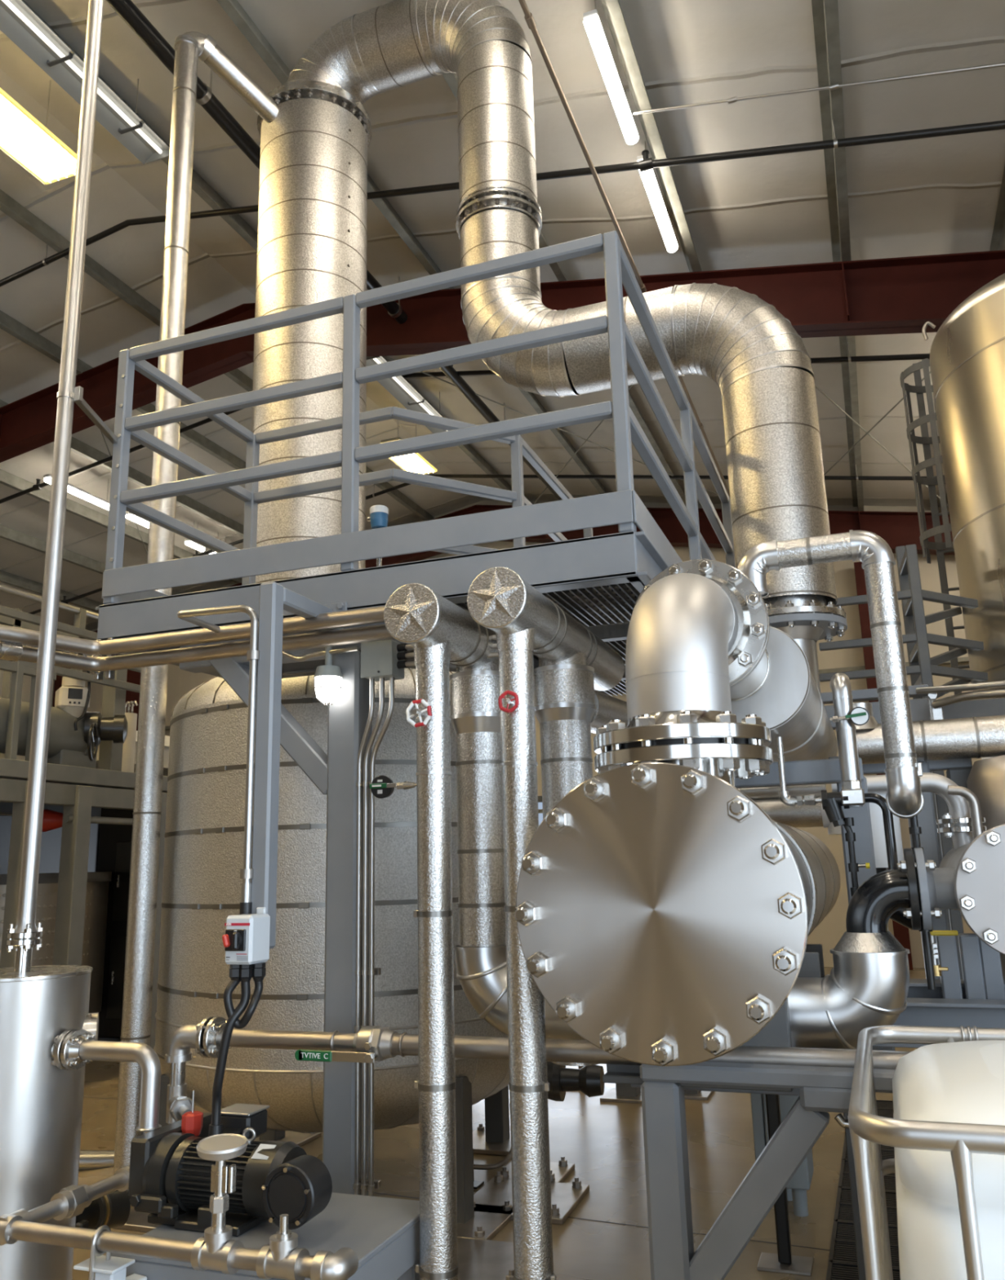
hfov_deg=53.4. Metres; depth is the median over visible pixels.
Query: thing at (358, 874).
conduit
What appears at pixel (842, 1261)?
grate
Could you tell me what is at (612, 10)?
ceiling beam
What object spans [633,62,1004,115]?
conduit
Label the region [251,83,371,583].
column
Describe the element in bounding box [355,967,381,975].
clamp
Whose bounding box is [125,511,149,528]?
lamp
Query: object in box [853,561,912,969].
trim
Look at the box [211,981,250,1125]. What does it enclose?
cable
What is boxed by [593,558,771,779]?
flanged elbow
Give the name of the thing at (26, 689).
wall
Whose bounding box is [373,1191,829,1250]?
trim
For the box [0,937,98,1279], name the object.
vessel
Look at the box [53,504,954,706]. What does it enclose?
trim
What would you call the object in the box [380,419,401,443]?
lamp
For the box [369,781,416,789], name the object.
valve
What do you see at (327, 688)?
lamp
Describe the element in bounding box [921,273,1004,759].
tank
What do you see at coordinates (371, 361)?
lamp
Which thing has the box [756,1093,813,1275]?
support
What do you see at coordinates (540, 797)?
door
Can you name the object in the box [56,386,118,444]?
bracket
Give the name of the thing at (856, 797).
pipe
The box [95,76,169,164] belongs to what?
lamp
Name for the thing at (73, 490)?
lamp
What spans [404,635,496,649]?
conduit
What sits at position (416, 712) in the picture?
handwheel
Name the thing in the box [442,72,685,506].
trim
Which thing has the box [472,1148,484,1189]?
clip
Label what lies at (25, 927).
vent pipe
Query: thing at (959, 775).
box
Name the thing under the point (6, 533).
trim
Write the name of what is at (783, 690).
pipe tee
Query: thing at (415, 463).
diffuser
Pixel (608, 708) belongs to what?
branch
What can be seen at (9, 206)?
beam
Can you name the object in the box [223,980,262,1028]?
cable
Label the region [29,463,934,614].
pipe
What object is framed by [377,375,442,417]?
lamp
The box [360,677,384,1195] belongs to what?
conduit
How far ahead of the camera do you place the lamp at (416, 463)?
14.26 m
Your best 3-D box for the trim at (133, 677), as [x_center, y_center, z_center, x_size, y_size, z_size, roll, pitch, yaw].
[-6.874,3.087,18.528,0.460,5.600,0.300,-6,-14,20]
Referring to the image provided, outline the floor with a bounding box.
[72,967,925,1279]
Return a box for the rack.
[734,755,1004,1279]
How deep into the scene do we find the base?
2.62 m
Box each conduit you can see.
[177,604,259,914]
[282,645,359,662]
[354,679,374,1195]
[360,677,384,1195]
[368,676,394,1196]
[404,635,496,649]
[404,643,497,657]
[404,652,498,666]
[518,0,729,497]
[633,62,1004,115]
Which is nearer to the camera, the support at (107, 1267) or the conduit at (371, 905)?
the support at (107, 1267)
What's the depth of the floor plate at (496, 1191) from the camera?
4.74 m
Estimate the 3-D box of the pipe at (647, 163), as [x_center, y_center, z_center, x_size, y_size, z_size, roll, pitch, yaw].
[-3.361,-3.210,9.193,17.609,1.582,0.080,-6,-14,20]
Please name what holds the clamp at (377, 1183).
attached to the work platform
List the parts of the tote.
cage rail, cage rail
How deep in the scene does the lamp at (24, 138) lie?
7.88 m
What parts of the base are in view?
leg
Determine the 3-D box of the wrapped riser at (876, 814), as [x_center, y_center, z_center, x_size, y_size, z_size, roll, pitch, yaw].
[1.542,0.886,4.024,0.240,0.547,0.190,-6,-14,20]
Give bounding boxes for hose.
[472,1102,511,1169]
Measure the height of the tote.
1.170 m
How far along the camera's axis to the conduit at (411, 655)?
3.40 m
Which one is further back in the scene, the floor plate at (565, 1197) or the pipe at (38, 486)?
the pipe at (38, 486)
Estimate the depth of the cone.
8.85 m
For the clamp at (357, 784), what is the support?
attached to the work platform
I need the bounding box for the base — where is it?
[111,1192,419,1279]
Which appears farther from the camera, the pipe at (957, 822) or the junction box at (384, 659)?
the pipe at (957, 822)
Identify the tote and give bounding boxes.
[847,1025,1004,1279]
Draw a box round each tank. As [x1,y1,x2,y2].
[0,871,111,1013]
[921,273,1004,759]
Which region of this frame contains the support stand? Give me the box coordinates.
[639,1062,895,1279]
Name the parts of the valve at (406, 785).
handle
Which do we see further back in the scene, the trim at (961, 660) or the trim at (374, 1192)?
the trim at (961, 660)
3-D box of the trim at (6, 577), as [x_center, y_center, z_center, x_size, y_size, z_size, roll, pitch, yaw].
[-11.123,-2.566,10.123,0.146,0.202,21.800,-6,-14,20]
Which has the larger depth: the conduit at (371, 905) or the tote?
the conduit at (371, 905)
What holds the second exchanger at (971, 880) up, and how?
on the rack
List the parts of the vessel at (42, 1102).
plate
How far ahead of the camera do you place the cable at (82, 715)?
8.19 m
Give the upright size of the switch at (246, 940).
0.202 m
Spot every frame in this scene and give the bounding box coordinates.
[0,582,141,758]
[818,544,1004,979]
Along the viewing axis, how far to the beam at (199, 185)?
9.57 m
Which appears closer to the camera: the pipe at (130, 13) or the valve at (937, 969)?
the valve at (937, 969)
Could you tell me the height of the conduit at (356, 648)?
0.060 m
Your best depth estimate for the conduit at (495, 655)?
3.31 m
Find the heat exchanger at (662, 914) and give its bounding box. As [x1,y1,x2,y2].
[514,742,839,1095]
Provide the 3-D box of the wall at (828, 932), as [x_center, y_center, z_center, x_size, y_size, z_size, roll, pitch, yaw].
[-0.167,1.258,17.115,18.400,8.200,0.150,-6,-14,20]
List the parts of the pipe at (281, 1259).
riser stem, riser stem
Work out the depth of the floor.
5.18 m
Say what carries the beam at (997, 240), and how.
attached to the wall at (828, 932)
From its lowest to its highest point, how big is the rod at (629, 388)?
0.618 m
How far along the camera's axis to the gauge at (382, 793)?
3.30 m
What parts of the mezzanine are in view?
guard post, post, guard post, post, rail, post, post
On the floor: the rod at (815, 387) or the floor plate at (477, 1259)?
the floor plate at (477, 1259)
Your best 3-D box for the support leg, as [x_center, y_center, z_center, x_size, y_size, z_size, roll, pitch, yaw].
[1.293,2.097,4.676,0.228,1.005,0.300,-6,-14,20]
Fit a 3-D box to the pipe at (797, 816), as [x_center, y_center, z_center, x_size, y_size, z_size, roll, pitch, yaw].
[1.564,1.103,6.206,1.250,0.238,0.196,-6,-14,20]
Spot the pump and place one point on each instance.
(169, 1180)
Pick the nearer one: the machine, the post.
the post
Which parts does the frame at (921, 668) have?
post, post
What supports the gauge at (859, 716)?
attached to the small riser at (840, 684)
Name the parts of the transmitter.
stem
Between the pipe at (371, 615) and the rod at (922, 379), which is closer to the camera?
the pipe at (371, 615)
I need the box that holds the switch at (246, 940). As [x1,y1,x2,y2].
[222,906,270,982]
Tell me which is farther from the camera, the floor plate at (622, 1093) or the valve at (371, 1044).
the floor plate at (622, 1093)
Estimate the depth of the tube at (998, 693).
4.82 m
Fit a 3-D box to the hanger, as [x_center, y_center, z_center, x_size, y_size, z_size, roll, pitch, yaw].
[-1.536,0.065,3.749,0.081,0.155,0.150,-10,-15,32]
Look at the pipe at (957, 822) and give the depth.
3.86 m
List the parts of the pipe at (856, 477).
hanger rod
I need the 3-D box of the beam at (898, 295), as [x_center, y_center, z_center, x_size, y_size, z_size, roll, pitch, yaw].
[-2.698,0.039,10.378,18.400,7.738,0.450,-6,-14,20]
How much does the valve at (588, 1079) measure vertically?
0.180 m
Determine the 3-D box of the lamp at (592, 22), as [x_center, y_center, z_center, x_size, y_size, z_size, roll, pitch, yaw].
[0.765,-3.986,6.965,0.100,0.350,1.200,-6,-14,20]
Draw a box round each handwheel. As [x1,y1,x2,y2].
[405,698,431,727]
[497,690,519,713]
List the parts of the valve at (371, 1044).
lever, stem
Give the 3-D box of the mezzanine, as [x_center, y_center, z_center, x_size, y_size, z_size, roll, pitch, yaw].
[-4.657,2.163,10.030,4.235,3.543,7.000,-6,-14,20]
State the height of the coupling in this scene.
0.182 m
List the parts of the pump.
finned motor, box lid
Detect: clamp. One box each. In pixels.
[353,1178,381,1191]
[355,781,372,788]
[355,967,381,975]
[926,693,943,719]
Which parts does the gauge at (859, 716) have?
stem, green handle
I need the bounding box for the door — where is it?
[537,795,542,802]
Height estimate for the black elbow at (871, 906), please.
0.233 m
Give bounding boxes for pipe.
[0,120,1004,287]
[0,341,929,503]
[0,605,385,656]
[0,624,395,671]
[0,1133,358,1279]
[5,0,104,951]
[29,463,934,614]
[52,1029,161,1132]
[79,1150,114,1170]
[106,0,561,500]
[164,1016,911,1125]
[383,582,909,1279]
[466,566,624,1279]
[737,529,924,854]
[737,784,826,799]
[751,795,841,834]
[831,772,986,910]
[840,780,897,870]
[947,785,982,839]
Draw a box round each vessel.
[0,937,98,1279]
[111,667,512,1239]
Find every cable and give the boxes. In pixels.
[74,671,90,730]
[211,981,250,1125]
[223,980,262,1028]
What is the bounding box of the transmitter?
[367,505,388,566]
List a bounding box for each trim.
[0,524,182,595]
[0,569,103,612]
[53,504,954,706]
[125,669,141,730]
[164,657,968,730]
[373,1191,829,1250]
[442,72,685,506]
[537,808,542,813]
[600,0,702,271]
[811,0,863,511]
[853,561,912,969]
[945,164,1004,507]
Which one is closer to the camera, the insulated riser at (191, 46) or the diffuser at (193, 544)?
the insulated riser at (191, 46)
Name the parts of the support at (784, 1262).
foot plate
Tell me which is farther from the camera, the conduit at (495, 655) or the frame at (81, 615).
the frame at (81, 615)
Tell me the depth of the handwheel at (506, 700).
2.83 m
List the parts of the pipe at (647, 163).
hanger rod, hanger rod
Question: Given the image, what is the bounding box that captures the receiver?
[966,754,1004,979]
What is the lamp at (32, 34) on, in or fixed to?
hanging from the ceiling
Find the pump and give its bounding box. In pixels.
[128,1090,332,1236]
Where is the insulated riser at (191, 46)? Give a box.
[113,31,279,1175]
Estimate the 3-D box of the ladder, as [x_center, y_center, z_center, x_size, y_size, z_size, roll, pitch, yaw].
[3.415,0.206,7.153,0.570,5.076,0.496,-6,-14,20]
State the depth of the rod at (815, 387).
11.95 m
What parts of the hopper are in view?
lid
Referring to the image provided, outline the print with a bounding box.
[377,779,382,793]
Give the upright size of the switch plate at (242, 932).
0.059 m
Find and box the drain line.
[775,737,822,806]
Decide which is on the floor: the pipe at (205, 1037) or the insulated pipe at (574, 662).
the insulated pipe at (574, 662)
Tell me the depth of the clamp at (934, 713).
5.00 m
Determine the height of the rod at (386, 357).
0.618 m
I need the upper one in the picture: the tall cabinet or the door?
the door
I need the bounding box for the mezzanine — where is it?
[0,604,168,1048]
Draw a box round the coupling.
[75,1189,130,1229]
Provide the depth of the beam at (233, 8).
9.00 m
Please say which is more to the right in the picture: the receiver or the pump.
the receiver
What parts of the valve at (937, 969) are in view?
stem, lever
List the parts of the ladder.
ladder rail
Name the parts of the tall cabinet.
door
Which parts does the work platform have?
guard post, rail, rail, rail, rail, rail, rail, guard post, rail, rail, guard post, rail, rail, rail, rail, rail, rail, guard post, rail, rail, guard post, guard post, rail, rail, rail, guard post, rail, rail, rail, guard post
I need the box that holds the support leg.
[750,1093,813,1217]
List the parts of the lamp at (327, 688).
globe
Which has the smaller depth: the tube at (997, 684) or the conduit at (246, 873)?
the conduit at (246, 873)
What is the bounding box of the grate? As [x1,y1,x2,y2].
[826,1099,900,1279]
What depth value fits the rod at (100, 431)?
15.47 m
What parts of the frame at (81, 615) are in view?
post, tube rail, post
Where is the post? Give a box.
[251,581,347,948]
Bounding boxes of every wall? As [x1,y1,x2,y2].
[0,644,54,815]
[0,814,100,874]
[82,500,981,968]
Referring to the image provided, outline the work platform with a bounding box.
[93,231,735,1195]
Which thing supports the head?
attached to the machine
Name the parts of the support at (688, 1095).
post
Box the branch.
[590,689,627,733]
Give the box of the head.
[54,676,90,717]
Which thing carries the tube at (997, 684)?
attached to the clamp at (934, 713)
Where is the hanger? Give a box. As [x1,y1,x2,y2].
[70,637,115,680]
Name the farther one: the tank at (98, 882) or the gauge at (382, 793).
the tank at (98, 882)
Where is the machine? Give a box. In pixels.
[0,697,128,768]
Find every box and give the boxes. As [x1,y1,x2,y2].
[360,639,407,681]
[945,766,972,807]
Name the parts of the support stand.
leg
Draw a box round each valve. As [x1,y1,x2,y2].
[294,1026,398,1062]
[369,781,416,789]
[546,1061,604,1101]
[929,915,958,976]
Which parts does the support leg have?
leg, leg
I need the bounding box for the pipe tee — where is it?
[729,600,847,762]
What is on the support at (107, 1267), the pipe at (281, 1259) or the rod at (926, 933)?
the pipe at (281, 1259)
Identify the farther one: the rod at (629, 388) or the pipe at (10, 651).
the rod at (629, 388)
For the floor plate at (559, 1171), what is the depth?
5.09 m
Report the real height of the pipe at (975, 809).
0.254 m
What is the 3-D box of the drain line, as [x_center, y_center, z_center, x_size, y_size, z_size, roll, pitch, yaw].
[1.026,0.454,3.463,0.148,0.241,0.038,-6,-14,20]
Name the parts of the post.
post, arm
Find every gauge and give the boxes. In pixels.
[370,775,394,798]
[829,706,869,725]
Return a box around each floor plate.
[457,1236,514,1279]
[473,1171,512,1220]
[500,1155,574,1182]
[550,1177,589,1224]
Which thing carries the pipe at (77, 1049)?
attached to the pump
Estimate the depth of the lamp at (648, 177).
8.21 m
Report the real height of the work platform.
3.658 m
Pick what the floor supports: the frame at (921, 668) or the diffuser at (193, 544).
the frame at (921, 668)
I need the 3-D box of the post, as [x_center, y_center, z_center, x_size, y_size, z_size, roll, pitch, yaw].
[-0.645,0.387,3.193,0.120,1.127,0.377,-6,-14,20]
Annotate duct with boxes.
[267,0,846,619]
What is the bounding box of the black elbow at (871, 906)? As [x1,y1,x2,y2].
[845,848,942,933]
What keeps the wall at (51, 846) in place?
on the floor
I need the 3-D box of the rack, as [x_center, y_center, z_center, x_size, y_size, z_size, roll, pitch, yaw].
[1.702,1.328,3.585,1.571,2.003,1.630,-6,-14,20]
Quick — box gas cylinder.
[121,700,137,772]
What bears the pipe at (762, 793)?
on the pipe at (797, 816)
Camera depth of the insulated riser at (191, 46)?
5.23 m
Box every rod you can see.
[100,431,147,554]
[382,355,718,495]
[532,384,633,504]
[814,385,948,506]
[823,371,930,475]
[918,916,935,989]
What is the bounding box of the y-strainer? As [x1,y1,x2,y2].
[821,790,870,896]
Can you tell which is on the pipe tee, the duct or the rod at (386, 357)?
the duct
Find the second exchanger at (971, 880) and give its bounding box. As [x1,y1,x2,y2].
[913,823,1004,955]
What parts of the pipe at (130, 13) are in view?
hanger rod, hanger rod, hanger rod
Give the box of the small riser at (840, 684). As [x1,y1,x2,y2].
[829,672,863,807]
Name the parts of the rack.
plate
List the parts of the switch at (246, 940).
red handle, rotary knob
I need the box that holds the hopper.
[96,730,169,776]
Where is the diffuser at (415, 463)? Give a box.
[393,453,433,472]
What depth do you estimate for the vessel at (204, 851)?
4.59 m
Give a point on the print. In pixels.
(379, 790)
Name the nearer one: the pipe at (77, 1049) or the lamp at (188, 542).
the pipe at (77, 1049)
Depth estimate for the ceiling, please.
8.67 m
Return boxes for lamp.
[0,0,84,105]
[0,80,76,184]
[43,474,109,510]
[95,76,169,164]
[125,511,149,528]
[184,522,205,551]
[313,627,343,705]
[366,355,386,366]
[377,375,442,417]
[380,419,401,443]
[388,453,437,474]
[582,0,638,144]
[636,141,677,253]
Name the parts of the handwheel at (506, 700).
stem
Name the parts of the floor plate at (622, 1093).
post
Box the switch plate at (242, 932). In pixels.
[225,928,245,951]
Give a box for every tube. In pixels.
[915,680,1004,694]
[932,688,1004,708]
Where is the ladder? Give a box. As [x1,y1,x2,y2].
[899,358,969,694]
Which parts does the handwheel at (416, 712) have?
stem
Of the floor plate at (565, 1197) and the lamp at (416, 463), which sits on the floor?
the floor plate at (565, 1197)
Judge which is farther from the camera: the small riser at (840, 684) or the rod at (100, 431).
the rod at (100, 431)
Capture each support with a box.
[73,1225,146,1279]
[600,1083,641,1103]
[684,1089,713,1100]
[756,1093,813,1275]
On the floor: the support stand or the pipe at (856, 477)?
the support stand
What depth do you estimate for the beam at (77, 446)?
14.84 m
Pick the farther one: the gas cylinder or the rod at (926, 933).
the gas cylinder
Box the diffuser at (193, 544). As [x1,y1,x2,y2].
[184,541,204,551]
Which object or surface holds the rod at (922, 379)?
attached to the ceiling
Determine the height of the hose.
0.307 m
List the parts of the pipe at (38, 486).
hanger rod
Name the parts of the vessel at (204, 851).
plate, leg, leg, plate, leg, plate, plate, leg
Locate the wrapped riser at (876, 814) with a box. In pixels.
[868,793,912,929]
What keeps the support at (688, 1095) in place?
on the floor
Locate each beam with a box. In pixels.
[0,189,434,520]
[0,249,1004,462]
[0,310,245,470]
[0,399,244,536]
[0,468,242,583]
[22,0,511,490]
[216,0,608,493]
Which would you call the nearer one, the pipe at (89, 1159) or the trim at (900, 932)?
the pipe at (89, 1159)
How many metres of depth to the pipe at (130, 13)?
7.60 m
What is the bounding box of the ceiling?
[0,0,1004,631]
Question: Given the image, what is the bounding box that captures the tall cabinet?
[97,808,133,1038]
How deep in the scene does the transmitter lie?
4.67 m
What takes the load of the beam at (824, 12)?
attached to the wall at (828, 932)
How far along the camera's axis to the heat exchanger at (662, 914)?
2.40 m
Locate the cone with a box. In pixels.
[42,808,62,831]

